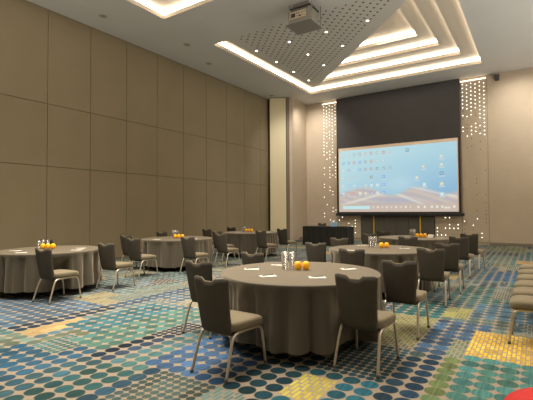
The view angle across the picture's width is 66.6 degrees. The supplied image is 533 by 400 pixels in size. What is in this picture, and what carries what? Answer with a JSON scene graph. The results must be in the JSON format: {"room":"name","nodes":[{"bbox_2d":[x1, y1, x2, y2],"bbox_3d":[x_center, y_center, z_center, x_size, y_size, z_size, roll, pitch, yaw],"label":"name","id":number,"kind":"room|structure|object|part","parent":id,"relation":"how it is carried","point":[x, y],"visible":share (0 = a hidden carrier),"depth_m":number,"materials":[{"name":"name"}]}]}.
{"room":"event hall","nodes":[
{"label":"event hall","id":0,"kind":"room"},
{"bbox_2d":[0,0,268,257],"bbox_3d":[-5.589,-1.704,11.736,0.250,7.020,20.300,-1,-2,34],"label":"wall","id":1,"kind":"structure","parent":0,"point":[104,137],"depth_m":12.64,"materials":[{"name":"fabric"}]},
{"bbox_2d":[0,239,532,399],"bbox_3d":[2.732,1.648,7.251,18.792,0.001,22.518,-1,-2,34],"label":"floor","id":2,"kind":"structure","parent":0,"point":[127,342],"depth_m":4.27,"materials":[{"name":"carpet"}]},
{"bbox_2d":[40,239,52,244],"bbox_3d":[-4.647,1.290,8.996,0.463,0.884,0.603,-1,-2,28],"label":"drinking glass","id":3,"kind":"object","parent":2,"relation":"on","point":[51,240],"visible":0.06,"depth_m":8.71,"materials":[{"name":"glass"}]},
{"bbox_2d":[32,248,81,304],"bbox_3d":[-3.501,1.228,6.783,0.463,0.884,0.603,-1,-2,28],"label":"banquet chair","id":4,"kind":"object","parent":2,"relation":"on","point":[44,260],"visible":1,"depth_m":6.57,"materials":[{"name":"fabric"}]},
{"bbox_3d":[-3.735,1.471,6.744,0.036,0.384,0.319,-1,-2,31],"label":"leg","id":5,"kind":"part","parent":4,"relation":"part of","materials":[{"name":"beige metal"}]},
{"bbox_3d":[-3.605,1.038,6.590,0.416,0.507,0.139,-1,-2,28],"label":"backrest","id":6,"kind":"part","parent":4,"relation":"part of","materials":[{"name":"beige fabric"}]},
{"bbox_3d":[-3.388,1.464,6.562,0.047,0.384,0.317,-1,-2,28],"label":"leg","id":7,"kind":"part","parent":4,"relation":"part of","materials":[{"name":"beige metal"}]},
{"bbox_3d":[-3.481,1.242,6.820,0.448,0.113,0.485,-1,-2,28],"label":"seat","id":8,"kind":"part","parent":4,"relation":"part of","materials":[{"name":"fabric"}]},
{"bbox_3d":[-3.250,1.469,6.826,0.035,0.381,0.281,-1,-2,33],"label":"leg","id":9,"kind":"part","parent":4,"relation":"part of","materials":[{"name":"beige metal"}]},
{"bbox_2d":[95,243,135,290],"bbox_3d":[-2.916,1.252,7.843,0.463,0.884,0.603,-1,-2,24],"label":"banquet chair","id":10,"kind":"object","parent":2,"relation":"on","point":[106,252],"visible":1,"depth_m":7.62,"materials":[{"name":"fabric"}]},
{"bbox_3d":[-3.147,1.494,7.788,0.036,0.384,0.319,-1,-2,27],"label":"leg","id":11,"kind":"part","parent":10,"relation":"part of","materials":[{"name":"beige metal"}]},
{"bbox_3d":[-3.006,1.061,7.644,0.416,0.507,0.139,-1,-2,24],"label":"backrest","id":12,"kind":"part","parent":10,"relation":"part of","materials":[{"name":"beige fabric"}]},
{"bbox_3d":[-2.788,1.488,7.631,0.047,0.384,0.317,-1,-2,24],"label":"leg","id":13,"kind":"part","parent":10,"relation":"part of","materials":[{"name":"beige metal"}]},
{"bbox_3d":[-2.898,1.265,7.882,0.448,0.113,0.485,-1,-2,24],"label":"seat","id":14,"kind":"part","parent":10,"relation":"part of","materials":[{"name":"fabric"}]},
{"bbox_3d":[-2.669,1.493,7.904,0.035,0.381,0.281,-1,-2,29],"label":"leg","id":15,"kind":"part","parent":10,"relation":"part of","materials":[{"name":"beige metal"}]},
{"bbox_2d":[120,235,148,271],"bbox_3d":[-3.370,1.316,10.286,0.463,0.884,0.603,-1,-2,30],"label":"banquet chair","id":16,"kind":"object","parent":2,"relation":"on","point":[122,238],"visible":0.42,"depth_m":10.08,"materials":[{"name":"fabric"}]},
{"bbox_3d":[-3.481,1.125,10.097,0.416,0.507,0.139,-1,-2,30],"label":"backrest","id":17,"kind":"part","parent":16,"relation":"part of","materials":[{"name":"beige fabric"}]},
{"bbox_2d":[124,238,157,278],"bbox_3d":[-2.833,1.285,9.197,0.463,0.884,0.603,-1,-2,30],"label":"banquet chair","id":18,"kind":"object","parent":2,"relation":"on","point":[133,245],"visible":0.98,"depth_m":8.98,"materials":[{"name":"fabric"}]},
{"bbox_3d":[-2.944,1.095,9.008,0.416,0.507,0.139,-1,-2,30],"label":"backrest","id":19,"kind":"part","parent":18,"relation":"part of","materials":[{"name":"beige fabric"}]},
{"bbox_3d":[-2.812,1.299,9.233,0.448,0.113,0.485,-1,-2,30],"label":"seat","id":20,"kind":"part","parent":18,"relation":"part of","materials":[{"name":"fabric"}]},
{"bbox_2d":[156,232,166,236],"bbox_3d":[-2.896,1.353,11.866,0.463,0.884,0.603,-1,-2,28],"label":"banquet chair","id":21,"kind":"object","parent":2,"relation":"on","point":[158,234],"visible":0.12,"depth_m":11.61,"materials":[{"name":"fabric"}]},
{"bbox_2d":[179,236,208,274],"bbox_3d":[-1.696,1.288,9.570,0.463,0.884,0.603,-1,-2,30],"label":"banquet chair","id":22,"kind":"object","parent":2,"relation":"on","point":[188,244],"visible":0.86,"depth_m":9.35,"materials":[{"name":"fabric"}]},
{"bbox_3d":[-1.807,1.098,9.382,0.416,0.507,0.139,-1,-2,30],"label":"backrest","id":23,"kind":"part","parent":22,"relation":"part of","materials":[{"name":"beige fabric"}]},
{"bbox_3d":[-1.675,1.302,9.607,0.448,0.113,0.485,-1,-2,30],"label":"seat","id":24,"kind":"part","parent":22,"relation":"part of","materials":[{"name":"fabric"}]},
{"bbox_2d":[182,260,212,338],"bbox_3d":[-0.679,1.169,5.031,0.463,0.884,0.603,-1,-2,32],"label":"banquet chair","id":25,"kind":"object","parent":2,"relation":"on","point":[204,269],"visible":0.38,"depth_m":4.83,"materials":[{"name":"fabric"}]},
{"bbox_3d":[-0.915,1.412,5.008,0.036,0.384,0.319,-1,-2,35],"label":"leg","id":26,"kind":"part","parent":25,"relation":"part of","materials":[{"name":"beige metal"}]},
{"bbox_3d":[-0.797,0.978,4.846,0.416,0.507,0.139,-1,-2,32],"label":"backrest","id":27,"kind":"part","parent":25,"relation":"part of","materials":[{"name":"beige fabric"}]},
{"bbox_2d":[202,229,213,254],"bbox_3d":[-1.769,1.382,13.255,0.463,0.884,0.603,-1,-2,38],"label":"banquet chair","id":28,"kind":"object","parent":2,"relation":"on","point":[207,233],"visible":0.34,"depth_m":13.01,"materials":[{"name":"fabric"}]},
{"bbox_3d":[-1.906,1.192,13.084,0.416,0.507,0.139,-1,-2,38],"label":"backrest","id":29,"kind":"part","parent":28,"relation":"part of","materials":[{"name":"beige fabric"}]},
{"bbox_2d":[212,231,235,261],"bbox_3d":[-1.277,1.346,11.945,0.463,0.884,0.603,-1,-2,37],"label":"banquet chair","id":30,"kind":"object","parent":2,"relation":"on","point":[213,232],"visible":0.37,"depth_m":11.82,"materials":[{"name":"fabric"}]},
{"bbox_3d":[-1.411,1.156,11.771,0.416,0.507,0.139,-1,-2,37],"label":"backrest","id":31,"kind":"part","parent":30,"relation":"part of","materials":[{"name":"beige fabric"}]},
{"bbox_2d":[213,233,240,267],"bbox_3d":[-1.055,1.316,10.789,0.463,0.884,0.603,-1,-2,36],"label":"banquet chair","id":32,"kind":"object","parent":2,"relation":"on","point":[221,240],"visible":0.99,"depth_m":10.59,"materials":[{"name":"fabric"}]},
{"bbox_3d":[-1.185,1.126,10.613,0.416,0.507,0.139,-1,-2,36],"label":"backrest","id":33,"kind":"part","parent":32,"relation":"part of","materials":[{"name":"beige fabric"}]},
{"bbox_3d":[-1.030,1.329,10.823,0.448,0.113,0.485,-1,-2,36],"label":"seat","id":34,"kind":"part","parent":32,"relation":"part of","materials":[{"name":"fabric"}]},
{"bbox_2d":[190,275,266,383],"bbox_3d":[-0.352,1.137,3.835,0.463,0.884,0.603,-1,-2,36],"label":"banquet chair","id":35,"kind":"object","parent":2,"relation":"on","point":[216,316],"visible":1,"depth_m":3.63,"materials":[{"name":"fabric"}]},
{"bbox_3d":[-0.588,1.380,3.829,0.036,0.384,0.319,-1,-2,39],"label":"leg","id":36,"kind":"part","parent":35,"relation":"part of","materials":[{"name":"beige metal"}]},
{"bbox_3d":[-0.482,0.947,3.659,0.416,0.507,0.139,-1,-2,36],"label":"backrest","id":37,"kind":"part","parent":35,"relation":"part of","materials":[{"name":"beige fabric"}]},
{"bbox_3d":[-0.270,1.373,3.601,0.047,0.384,0.317,-1,-2,36],"label":"leg","id":38,"kind":"part","parent":35,"relation":"part of","materials":[{"name":"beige metal"}]},
{"bbox_3d":[-0.327,1.150,3.870,0.448,0.113,0.485,-1,-2,36],"label":"seat","id":39,"kind":"part","parent":35,"relation":"part of","materials":[{"name":"fabric"}]},
{"bbox_3d":[-0.097,1.377,3.843,0.035,0.381,0.281,-2,-2,41],"label":"leg","id":40,"kind":"part","parent":35,"relation":"part of","materials":[{"name":"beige metal"}]},
{"bbox_2d":[227,227,235,231],"bbox_3d":[-1.107,1.414,14.676,0.463,0.884,0.603,-1,-2,37],"label":"banquet chair","id":41,"kind":"object","parent":2,"relation":"on","point":[228,228],"visible":0.09,"depth_m":14.43,"materials":[{"name":"fabric"}]},
{"bbox_2d":[241,252,263,264],"bbox_3d":[-0.049,1.189,5.980,0.463,0.884,0.603,-1,-2,38],"label":"banquet chair","id":42,"kind":"object","parent":2,"relation":"on","point":[247,258],"visible":0.12,"depth_m":5.75,"materials":[{"name":"fabric"}]},
{"bbox_2d":[255,230,277,260],"bbox_3d":[-0.013,1.343,12.113,0.463,0.884,0.603,-1,-2,39],"label":"banquet chair","id":43,"kind":"object","parent":2,"relation":"on","point":[261,238],"visible":0.98,"depth_m":11.91,"materials":[{"name":"fabric"}]},
{"bbox_3d":[-0.153,1.154,11.944,0.416,0.507,0.139,-1,-2,39],"label":"backrest","id":44,"kind":"part","parent":43,"relation":"part of","materials":[{"name":"beige fabric"}]},
{"bbox_3d":[0.013,1.357,12.146,0.448,0.113,0.485,-1,-2,39],"label":"seat","id":45,"kind":"part","parent":43,"relation":"part of","materials":[{"name":"fabric"}]},
{"bbox_2d":[276,229,297,255],"bbox_3d":[0.663,1.369,13.284,0.463,0.884,0.603,-2,-2,40],"label":"banquet chair","id":46,"kind":"object","parent":2,"relation":"on","point":[282,234],"visible":0.94,"depth_m":13.09,"materials":[{"name":"fabric"}]},
{"bbox_3d":[0.520,1.180,13.117,0.416,0.507,0.139,-2,-2,40],"label":"backrest","id":47,"kind":"part","parent":46,"relation":"part of","materials":[{"name":"beige fabric"}]},
{"bbox_2d":[305,242,330,262],"bbox_3d":[1.029,1.227,7.701,0.463,0.884,0.603,-1,-2,29],"label":"banquet chair","id":48,"kind":"object","parent":2,"relation":"on","point":[315,252],"visible":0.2,"depth_m":7.46,"materials":[{"name":"fabric"}]},
{"bbox_2d":[303,226,353,245],"bbox_3d":[2.575,1.495,16.990,2.039,0.780,0.756,-1,-2,34],"label":"desk","id":49,"kind":"object","parent":2,"relation":"on","point":[313,234],"visible":0.81,"depth_m":16.69,"materials":[{"name":"black fabric"}]},
{"bbox_2d":[331,220,336,226],"bbox_3d":[2.794,0.970,16.796,0.260,0.257,0.140,-1,-2,16],"label":"tissue box","id":50,"kind":"object","parent":49,"relation":"on","point":[333,224],"visible":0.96,"depth_m":16.73,"materials":[{"name":"blue"}]},
{"bbox_2d":[330,237,348,246],"bbox_3d":[1.693,1.254,8.917,0.463,0.884,0.603,-1,-2,31],"label":"banquet chair","id":51,"kind":"object","parent":2,"relation":"on","point":[344,241],"visible":0.14,"depth_m":8.68,"materials":[{"name":"fabric"}]},
{"bbox_2d":[339,248,364,266],"bbox_3d":[1.436,1.192,6.435,0.463,0.884,0.603,-1,-2,31],"label":"banquet chair","id":52,"kind":"object","parent":2,"relation":"on","point":[356,257],"visible":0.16,"depth_m":6.18,"materials":[{"name":"fabric"}]},
{"bbox_2d":[332,273,399,378],"bbox_3d":[0.963,1.132,3.917,0.463,0.884,0.603,-1,-2,35],"label":"banquet chair","id":53,"kind":"object","parent":2,"relation":"on","point":[357,298],"visible":1,"depth_m":3.70,"materials":[{"name":"fabric"}]},
{"bbox_3d":[0.726,1.375,3.906,0.036,0.384,0.319,-1,-2,38],"label":"leg","id":54,"kind":"part","parent":53,"relation":"part of","materials":[{"name":"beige metal"}]},
{"bbox_3d":[0.891,1.379,4.154,0.035,0.381,0.281,-1,-2,29],"label":"leg","id":55,"kind":"part","parent":53,"relation":"part of","materials":[{"name":"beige metal"}]},
{"bbox_3d":[0.836,0.942,3.738,0.416,0.507,0.139,-1,-2,35],"label":"backrest","id":56,"kind":"part","parent":53,"relation":"part of","materials":[{"name":"beige fabric"}]},
{"bbox_3d":[1.045,1.368,3.687,0.036,0.384,0.319,-1,-2,31],"label":"leg","id":57,"kind":"part","parent":53,"relation":"part of","materials":[{"name":"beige metal"}]},
{"bbox_3d":[0.987,1.145,3.951,0.448,0.113,0.485,-1,-2,35],"label":"seat","id":58,"kind":"part","parent":53,"relation":"part of","materials":[{"name":"fabric"}]},
{"bbox_3d":[1.218,1.372,3.929,0.035,0.381,0.281,-2,-2,40],"label":"leg","id":59,"kind":"part","parent":53,"relation":"part of","materials":[{"name":"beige metal"}]},
{"bbox_2d":[361,233,376,244],"bbox_3d":[2.719,1.287,10.444,0.463,0.884,0.603,-1,-2,31],"label":"banquet chair","id":60,"kind":"object","parent":2,"relation":"on","point":[364,236],"visible":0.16,"depth_m":10.21,"materials":[{"name":"fabric"}]},
{"bbox_2d":[376,231,390,239],"bbox_3d":[3.467,1.315,11.723,0.463,0.884,0.603,-1,-2,34],"label":"banquet chair","id":61,"kind":"object","parent":2,"relation":"on","point":[379,233],"visible":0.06,"depth_m":11.49,"materials":[{"name":"fabric"}]},
{"bbox_2d":[381,260,429,339],"bbox_3d":[1.691,1.154,4.958,0.463,0.884,0.603,-1,-2,33],"label":"banquet chair","id":62,"kind":"object","parent":2,"relation":"on","point":[400,280],"visible":0.93,"depth_m":4.74,"materials":[{"name":"fabric"}]},
{"bbox_3d":[1.570,0.964,4.775,0.416,0.507,0.139,-1,-2,33],"label":"backrest","id":63,"kind":"part","parent":62,"relation":"part of","materials":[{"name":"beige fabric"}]},
{"bbox_3d":[1.714,1.167,4.993,0.448,0.113,0.485,-1,-2,33],"label":"seat","id":64,"kind":"part","parent":62,"relation":"part of","materials":[{"name":"fabric"}]},
{"bbox_3d":[1.781,1.390,4.731,0.036,0.384,0.319,-1,-2,29],"label":"leg","id":65,"kind":"part","parent":62,"relation":"part of","materials":[{"name":"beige metal"}]},
{"bbox_3d":[1.945,1.394,4.979,0.035,0.381,0.281,-1,-2,38],"label":"leg","id":66,"kind":"part","parent":62,"relation":"part of","materials":[{"name":"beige metal"}]},
{"bbox_2d":[398,236,417,246],"bbox_3d":[3.243,1.251,9.136,0.463,0.884,0.603,-1,-2,31],"label":"banquet chair","id":67,"kind":"object","parent":2,"relation":"on","point":[412,241],"visible":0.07,"depth_m":8.89,"materials":[{"name":"fabric"}]},
{"bbox_2d":[416,248,450,307],"bbox_3d":[2.655,1.186,6.453,0.463,0.884,0.603,-1,-2,30],"label":"banquet chair","id":68,"kind":"object","parent":2,"relation":"on","point":[431,263],"visible":0.93,"depth_m":6.23,"materials":[{"name":"fabric"}]},
{"bbox_3d":[2.544,0.996,6.264,0.416,0.507,0.139,-1,-2,30],"label":"backrest","id":69,"kind":"part","parent":68,"relation":"part of","materials":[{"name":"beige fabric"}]},
{"bbox_3d":[2.676,1.200,6.490,0.448,0.113,0.485,-1,-2,30],"label":"seat","id":70,"kind":"part","parent":68,"relation":"part of","materials":[{"name":"fabric"}]},
{"bbox_3d":[2.756,1.423,6.231,0.036,0.384,0.319,-1,-2,26],"label":"leg","id":71,"kind":"part","parent":68,"relation":"part of","materials":[{"name":"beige metal"}]},
{"bbox_3d":[2.907,1.427,6.487,0.035,0.381,0.281,-1,-2,35],"label":"leg","id":72,"kind":"part","parent":68,"relation":"part of","materials":[{"name":"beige metal"}]},
{"bbox_2d":[434,242,464,293],"bbox_3d":[3.348,1.207,7.434,0.463,0.884,0.603,-1,-2,31],"label":"banquet chair","id":73,"kind":"object","parent":2,"relation":"on","point":[452,264],"visible":0.65,"depth_m":7.19,"materials":[{"name":"fabric"}]},
{"bbox_3d":[3.234,1.017,7.247,0.416,0.507,0.139,-1,-2,31],"label":"backrest","id":74,"kind":"part","parent":73,"relation":"part of","materials":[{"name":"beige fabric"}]},
{"bbox_3d":[3.445,1.444,7.210,0.036,0.384,0.319,-1,-2,27],"label":"leg","id":75,"kind":"part","parent":73,"relation":"part of","materials":[{"name":"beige metal"}]},
{"bbox_2d":[449,236,475,277],"bbox_3d":[4.377,1.244,9.091,0.463,0.884,0.603,-1,-2,37],"label":"banquet chair","id":76,"kind":"object","parent":2,"relation":"on","point":[464,254],"visible":0.56,"depth_m":8.85,"materials":[{"name":"fabric"}]},
{"bbox_3d":[4.243,1.054,8.917,0.416,0.507,0.139,-1,-2,37],"label":"backrest","id":77,"kind":"part","parent":76,"relation":"part of","materials":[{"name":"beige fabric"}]},
{"bbox_2d":[460,233,484,270],"bbox_3d":[5.105,1.264,10.070,0.463,0.884,0.603,-2,-2,40],"label":"banquet chair","id":78,"kind":"object","parent":2,"relation":"on","point":[473,239],"visible":0.59,"depth_m":9.83,"materials":[{"name":"fabric"}]},
{"bbox_3d":[4.963,1.075,9.903,0.416,0.507,0.139,-2,-2,40],"label":"backrest","id":79,"kind":"part","parent":78,"relation":"part of","materials":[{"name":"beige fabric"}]},
{"bbox_3d":[5.168,1.501,9.834,0.036,0.384,0.319,-1,-2,36],"label":"leg","id":80,"kind":"part","parent":78,"relation":"part of","materials":[{"name":"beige metal"}]},
{"bbox_2d":[504,387,532,399],"bbox_3d":[1.597,1.275,1.919,0.860,0.490,0.860,-1,-1,14],"label":"armchair","id":81,"kind":"object","parent":2,"relation":"on","point":[526,393],"visible":1,"depth_m":2.19,"materials":[{"name":"red fabric"}]},
{"bbox_2d":[508,295,532,343],"bbox_3d":[3.017,1.135,4.479,0.603,0.884,0.463,-1,-2,34],"label":"banquet chair","id":82,"kind":"object","parent":2,"relation":"on","point":[518,303],"visible":1,"depth_m":4.43,"materials":[{"name":"fabric"}]},
{"bbox_3d":[2.775,1.375,4.393,0.278,0.381,0.054,-1,-2,34],"label":"leg","id":83,"kind":"part","parent":82,"relation":"part of","materials":[{"name":"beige metal"}]},
{"bbox_3d":[2.982,1.148,4.502,0.485,0.113,0.448,-1,-2,34],"label":"seat","id":84,"kind":"part","parent":82,"relation":"part of","materials":[{"name":"fabric"}]},
{"bbox_2d":[512,287,532,329],"bbox_3d":[3.355,1.146,4.987,0.603,0.884,0.463,-1,-2,34],"label":"banquet chair","id":85,"kind":"object","parent":2,"relation":"on","point":[517,290],"visible":0.36,"depth_m":4.96,"materials":[{"name":"fabric"}]},
{"bbox_3d":[3.320,1.159,5.010,0.485,0.113,0.448,-1,-2,34],"label":"seat","id":86,"kind":"part","parent":85,"relation":"part of","materials":[{"name":"fabric"}]},
{"bbox_2d":[514,280,532,318],"bbox_3d":[3.687,1.156,5.487,0.603,0.884,0.463,-1,-2,34],"label":"banquet chair","id":87,"kind":"object","parent":2,"relation":"on","point":[519,283],"visible":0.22,"depth_m":5.46,"materials":[{"name":"fabric"}]},
{"bbox_3d":[3.651,1.170,5.510,0.485,0.113,0.448,-1,-2,34],"label":"seat","id":88,"kind":"part","parent":87,"relation":"part of","materials":[{"name":"fabric"}]},
{"bbox_2d":[516,274,532,280],"bbox_3d":[4.035,1.168,6.011,0.603,0.884,0.463,-1,-2,34],"label":"banquet chair","id":89,"kind":"object","parent":2,"relation":"on","point":[520,276],"visible":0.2,"depth_m":5.98,"materials":[{"name":"fabric"}]},
{"bbox_2d":[518,269,532,274],"bbox_3d":[4.390,1.179,6.544,0.603,0.884,0.463,-1,-2,34],"label":"banquet chair","id":90,"kind":"object","parent":2,"relation":"on","point":[521,271],"visible":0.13,"depth_m":6.52,"materials":[{"name":"fabric"}]},
{"bbox_2d":[519,264,532,269],"bbox_3d":[4.755,1.191,7.094,0.603,0.884,0.463,-1,-2,34],"label":"banquet chair","id":91,"kind":"object","parent":2,"relation":"on","point":[524,266],"visible":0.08,"depth_m":7.07,"materials":[{"name":"fabric"}]},
{"bbox_3d":[-4.111,1.321,7.687,1.770,0.750,1.770,-1,-2,34],"label":"round table","id":92,"kind":"object","parent":2,"relation":"on","visible":0},
{"bbox_2d":[0,245,102,292],"bbox_3d":[-4.114,1.266,7.686,1.901,0.656,1.885,-1,-2,34],"label":"tablecloth","id":93,"kind":"object","parent":92,"relation":"on","point":[19,272],"visible":0.78,"depth_m":7.01,"materials":[{"name":"beige fabric"}]},
{"bbox_3d":[0.393,1.224,4.774,1.770,0.750,1.770,-1,-2,34],"label":"round table","id":94,"kind":"object","parent":2,"relation":"on","visible":0,"materials":[{"name":"taupe tablecloth fabric"}]},
{"bbox_2d":[219,261,383,354],"bbox_3d":[0.413,1.168,4.780,1.911,0.656,1.878,-1,-2,34],"label":"tablecloth","id":95,"kind":"object","parent":94,"relation":"on","point":[300,313],"visible":0.6,"depth_m":3.95,"materials":[{"name":"beige fabric"}]},
{"bbox_2d":[259,274,275,276],"bbox_3d":[0.015,0.826,4.434,0.176,0.014,0.112,0,-2,-18],"label":"notepad","id":96,"kind":"object","parent":95,"relation":"on","point":[271,275],"visible":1,"depth_m":4.40,"materials":[{"name":"beige paper"}]},
{"bbox_2d":[294,261,301,269],"bbox_3d":[0.380,0.787,4.876,0.089,0.110,0.089,-1,-2,34],"label":"orange","id":97,"kind":"object","parent":95,"relation":"on","point":[297,265],"visible":1,"depth_m":4.84,"materials":[{"name":"orange food"}]},
{"bbox_2d":[302,261,309,269],"bbox_3d":[0.476,0.786,4.872,0.089,0.110,0.089,1,-2,-41],"label":"orange","id":98,"kind":"object","parent":95,"relation":"on","point":[305,265],"visible":1,"depth_m":4.84,"materials":[{"name":"orange food"}]},
{"bbox_2d":[309,276,325,277],"bbox_3d":[0.542,0.820,4.324,0.176,0.014,0.112,0,-1,0],"label":"notepad","id":99,"kind":"object","parent":95,"relation":"on","point":[309,276],"visible":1,"depth_m":4.30,"materials":[{"name":"beige paper"}]},
{"bbox_3d":[-2.352,1.387,10.659,1.770,0.750,1.770,-1,-2,34],"label":"round table","id":100,"kind":"object","parent":2,"relation":"on","visible":0},
{"bbox_2d":[141,236,213,267],"bbox_3d":[-2.352,1.331,10.663,1.866,0.656,1.897,-1,-2,34],"label":"tablecloth","id":101,"kind":"object","parent":100,"relation":"on","point":[168,251],"visible":0.72,"depth_m":9.85,"materials":[{"name":"beige fabric"}]},
{"bbox_3d":[-0.532,1.447,13.435,1.770,0.750,1.770,-1,-2,34],"label":"round table","id":102,"kind":"object","parent":2,"relation":"on","visible":0,"materials":[{"name":"taupe tablecloth fabric"}]},
{"bbox_2d":[223,231,278,254],"bbox_3d":[-0.530,1.392,13.436,1.878,0.656,1.886,-1,-2,34],"label":"tablecloth","id":103,"kind":"object","parent":102,"relation":"on","point":[244,241],"visible":0.65,"depth_m":12.63,"materials":[{"name":"beige fabric"}]},
{"bbox_3d":[2.080,1.283,7.501,1.770,0.750,1.770,-1,-2,34],"label":"round table","id":104,"kind":"object","parent":2,"relation":"on","visible":0,"materials":[{"name":"taupe tablecloth fabric"}]},
{"bbox_2d":[329,245,433,292],"bbox_3d":[2.078,1.228,7.503,1.884,0.656,1.855,-1,-2,34],"label":"tablecloth","id":105,"kind":"object","parent":104,"relation":"on","point":[373,256],"visible":0.38,"depth_m":6.81,"materials":[{"name":"beige fabric"}]},
{"bbox_3d":[3.828,1.348,10.457,1.770,0.750,1.770,-1,-2,34],"label":"round table","id":106,"kind":"object","parent":2,"relation":"on","visible":0,"materials":[{"name":"taupe tablecloth fabric"}]},
{"bbox_2d":[378,235,449,249],"bbox_3d":[3.828,1.293,10.460,1.867,0.656,1.884,-1,-2,34],"label":"tablecloth","id":107,"kind":"object","parent":106,"relation":"on","point":[424,242],"visible":0.34,"depth_m":9.85,"materials":[{"name":"beige fabric"}]},
{"bbox_2d":[27,0,532,104],"bbox_3d":[2.758,-5.348,7.487,18.990,0.001,22.830,-1,-2,34],"label":"ceiling","id":108,"kind":"structure","parent":0,"point":[501,31],"depth_m":12.61,"materials":[{"name":"paint"}]},
{"bbox_2d":[98,14,107,17],"bbox_3d":[-4.624,-5.202,11.471,0.260,0.012,0.260,-1,-2,34],"label":"recessed light","id":109,"kind":"object","parent":108,"relation":"in","point":[99,15],"visible":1,"depth_m":11.48,"materials":[{"name":"beige metal"}]},
{"bbox_2d":[127,0,212,18],"bbox_3d":[-1.899,-5.616,6.757,7.330,0.550,7.150,-1,-2,34],"label":"light","id":110,"kind":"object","parent":108,"relation":"attached to","point":[164,9],"depth_m":11.29,"materials":[{"name":"beige paint"}]},
{"bbox_2d":[285,0,321,34],"bbox_3d":[1.006,-4.947,10.901,0.760,0.610,0.710,-1,-2,34],"label":"ceiling projector","id":111,"kind":"object","parent":108,"relation":"hanging from","point":[304,15],"visible":1,"depth_m":10.79,"materials":[{"name":"grey plastic"}]},
{"bbox_3d":[0.836,-4.923,10.749,0.455,0.175,0.014,-1,-2,34],"label":"connector panel","id":112,"kind":"part","parent":111,"relation":"part of","materials":[{"name":"beige plastic"}]},
{"bbox_3d":[1.007,-4.657,10.893,0.760,0.030,0.710,-1,-2,34],"label":"plate","id":113,"kind":"part","parent":111,"relation":"part of","materials":[{"name":"grey"}]},
{"bbox_3d":[1.028,-4.961,10.952,0.580,0.580,0.540,-1,-2,34],"label":"casing","id":114,"kind":"part","parent":111,"relation":"part of","materials":[{"name":"grey plastic"}]},
{"bbox_2d":[290,2,318,12],"bbox_3d":[1.027,-5.116,10.956,0.600,0.040,0.560,-1,-2,34],"label":"vent","id":115,"kind":"object","parent":111,"relation":"attached to","point":[308,4],"depth_m":10.74,"materials":[{"name":"grey"}]},
{"bbox_2d":[214,0,481,93],"bbox_3d":[3.188,-5.726,14.421,7.330,1.100,7.100,-1,-2,34],"label":"recessed ceiling light","id":116,"kind":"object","parent":108,"relation":"attached to","point":[421,36],"depth_m":15.51,"materials":[{"name":"beige paint"}]},
{"bbox_2d":[227,0,406,86],"bbox_3d":[3.114,-5.376,14.198,6.720,0.050,6.540,-1,-2,34],"label":"ceiling panel","id":117,"kind":"object","parent":116,"relation":"attached to","point":[346,25],"visible":0.75,"depth_m":13.61,"materials":[{"name":"beige metal"}]},
{"bbox_2d":[336,79,464,215],"bbox_3d":[5.829,-2.170,18.533,5.760,5.790,0.100,-1,-2,34],"label":"projection screen","id":118,"kind":"object","parent":108,"relation":"hanging from","point":[399,153],"visible":1,"depth_m":18.35,"materials":[{"name":"black fabric"}]},
{"bbox_2d":[340,141,457,211],"bbox_3d":[5.817,-0.958,18.510,5.291,2.975,0.001,-1,-2,34],"label":"picture","id":119,"kind":"object","parent":118,"relation":"attached to","point":[418,177],"depth_m":18.34},
{"bbox_2d":[268,97,292,239],"bbox_3d":[0.672,-1.522,19.923,1.210,7.000,0.300,0,-1,5],"label":"wall column","id":120,"kind":"structure","parent":0,"point":[280,175],"depth_m":19.78,"materials":[{"name":"beige paint"}]},
{"bbox_2d":[292,97,306,240],"bbox_3d":[1.547,-1.510,20.578,0.369,7.000,1.754,-1,-2,30],"label":"wall","id":121,"kind":"structure","parent":0,"point":[299,154],"depth_m":20.43,"materials":[{"name":"beige paint"}]},
{"bbox_2d":[306,67,532,244],"bbox_3d":[8.770,-1.641,16.968,19.100,7.000,0.253,-1,-2,34],"label":"wall","id":122,"kind":"structure","parent":0,"point":[509,100],"depth_m":16.30,"materials":[{"name":"brown paint"}]},
{"bbox_2d":[322,102,337,225],"bbox_3d":[3.204,-1.529,20.479,0.780,6.775,0.059,-1,-2,34],"label":"trim","id":123,"kind":"structure","parent":122,"relation":"attached to","point":[329,122],"depth_m":20.48,"materials":[{"name":"beige"}]},
{"bbox_2d":[338,216,360,237],"bbox_3d":[4.061,1.099,19.866,1.190,1.480,0.037,-1,-2,34],"label":"trim","id":124,"kind":"structure","parent":122,"relation":"attached to","point":[355,221],"depth_m":19.73,"materials":[{"name":"beige"}]},
{"bbox_2d":[361,216,434,240],"bbox_3d":[5.947,0.967,18.588,3.330,1.900,0.084,-1,-2,34],"label":"door","id":125,"kind":"structure","parent":122,"relation":"in","point":[398,225],"depth_m":18.46,"materials":[{"name":"brown wood"}]},
{"bbox_2d":[435,206,461,237],"bbox_3d":[7.805,1.016,17.380,1.060,1.480,0.037,-1,-2,34],"label":"trim","id":126,"kind":"structure","parent":122,"relation":"attached to","point":[445,226],"depth_m":17.36,"materials":[{"name":"beige"}]},
{"bbox_2d":[460,77,488,241],"bbox_3d":[8.643,-1.650,16.868,0.960,6.775,0.059,-1,-2,34],"label":"decorative wall panel","id":127,"kind":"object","parent":122,"relation":"attached to","point":[472,92],"depth_m":16.86,"materials":[{"name":"brown paint"}]},
{"bbox_2d":[494,74,499,80],"bbox_3d":[9.322,-4.954,16.410,0.200,0.210,0.250,-1,-2,34],"label":"wall speaker","id":128,"kind":"object","parent":122,"relation":"attached to","point":[496,77],"visible":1,"depth_m":16.35,"materials":[{"name":"grey plastic"}]},
{"bbox_2d":[490,242,532,246],"bbox_3d":[12.880,1.703,13.998,9.090,0.120,0.030,-1,-2,34],"label":"baseboard","id":129,"kind":"structure","parent":122,"relation":"attached to","point":[491,243],"depth_m":16.07,"materials":[{"name":"brown wood"}]}
]}

